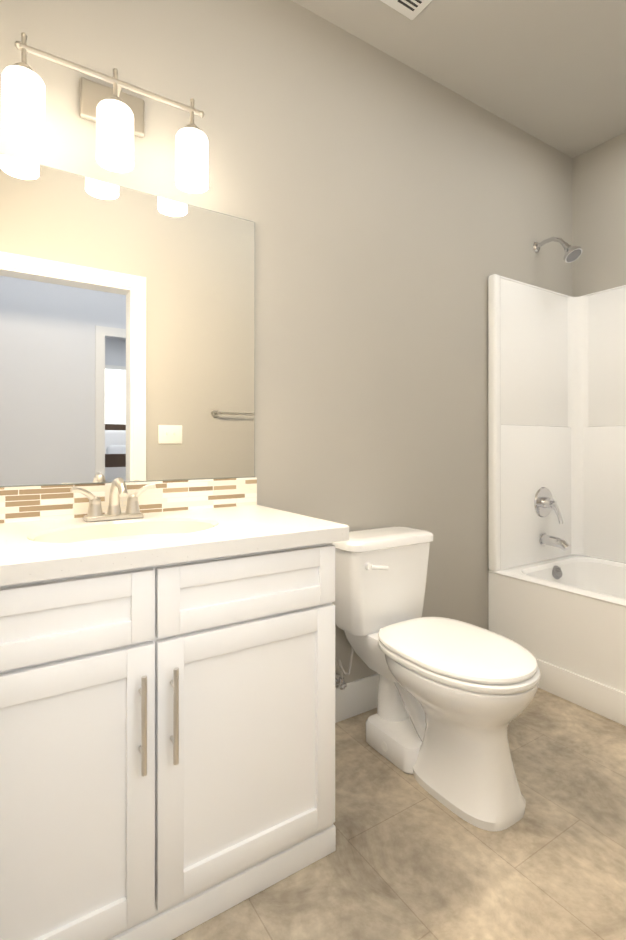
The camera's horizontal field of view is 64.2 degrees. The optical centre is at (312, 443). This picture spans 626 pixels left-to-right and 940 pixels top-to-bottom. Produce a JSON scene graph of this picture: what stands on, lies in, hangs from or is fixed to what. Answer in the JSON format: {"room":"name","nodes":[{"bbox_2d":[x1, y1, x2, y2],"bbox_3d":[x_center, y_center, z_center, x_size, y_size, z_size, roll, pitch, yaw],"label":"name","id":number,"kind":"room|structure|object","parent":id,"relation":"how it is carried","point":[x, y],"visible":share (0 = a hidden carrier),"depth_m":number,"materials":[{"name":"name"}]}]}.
{"room":"bathroom","nodes":[
{"label":"bathroom","id":0,"kind":"room"},
{"bbox_2d":[0,0,625,686],"bbox_3d":[1.094,-0.282,0.733,3.250,2.740,0.120,0,0,-33],"label":"wall","id":1,"kind":"structure","parent":0,"point":[396,210],"depth_m":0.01,"materials":[{"name":"paint"}]},
{"bbox_2d":[1,32,208,192],"bbox_3d":[-0.576,-0.933,1.440,0.550,0.271,0.153,0,0,-33],"label":"sconce","id":2,"kind":"object","parent":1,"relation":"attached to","point":[115,114],"visible":1,"depth_m":1.39,"materials":[{"name":"white glass"}]},
{"bbox_2d":[0,154,254,486],"bbox_3d":[-0.614,-0.333,1.502,0.972,0.902,0.006,0,0,-33],"label":"mirror","id":3,"kind":"object","parent":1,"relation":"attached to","point":[127,334],"visible":1,"depth_m":1.51,"materials":[{"name":"grey mirror"}]},
{"bbox_2d":[335,673,378,722],"bbox_3d":[0.326,1.024,2.106,1.278,0.135,0.013,0,0,-33],"label":"baseboard","id":4,"kind":"structure","parent":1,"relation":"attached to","point":[355,698],"depth_m":1.99,"materials":[{"name":"white wood"}]},
{"bbox_2d":[173,688,625,939],"bbox_3d":[0.648,1.115,1.418,3.250,0.050,1.760,0,0,-33],"label":"floor","id":5,"kind":"structure","parent":0,"point":[410,858],"depth_m":1.31,"materials":[{"name":"tile"}]},
{"bbox_2d":[0,477,348,939],"bbox_3d":[-0.460,0.591,1.270,0.981,0.997,0.557,0,0,-33],"label":"bathroom vanity","id":6,"kind":"object","parent":5,"relation":"on","point":[167,710],"visible":1,"depth_m":1.09,"materials":[{"name":"painted wood"},{"name":"brushed nickel"}]},
{"bbox_2d":[332,526,539,830],"bbox_3d":[0.396,0.716,1.706,0.416,0.749,0.762,0,0,-33],"label":"toilet","id":7,"kind":"object","parent":5,"relation":"on","point":[455,698],"visible":1,"depth_m":1.58,"materials":[{"name":"white ceramic"}]},
{"bbox_2d":[488,237,625,725],"bbox_3d":[1.589,0.002,2.031,0.761,2.178,1.516,0,0,-33],"label":"bathtub","id":8,"kind":"object","parent":5,"relation":"on","point":[557,485],"visible":0.96,"depth_m":2.59,"materials":[{"name":"white plastic"}]},
{"bbox_2d":[291,0,625,157],"bbox_3d":[0.648,-1.675,1.424,3.250,0.050,1.760,0,0,-33],"label":"ceiling","id":9,"kind":"structure","parent":0,"point":[551,73],"depth_m":2.11,"materials":[{"name":"paint"}]},
{"bbox_2d":[380,0,431,19],"bbox_3d":[0.350,-1.642,1.773,0.230,0.014,0.230,0,0,-33],"label":"ceiling vent","id":10,"kind":"object","parent":9,"relation":"in","point":[411,9],"visible":0.98,"depth_m":1.87,"materials":[{"name":"white metal"}]}
]}

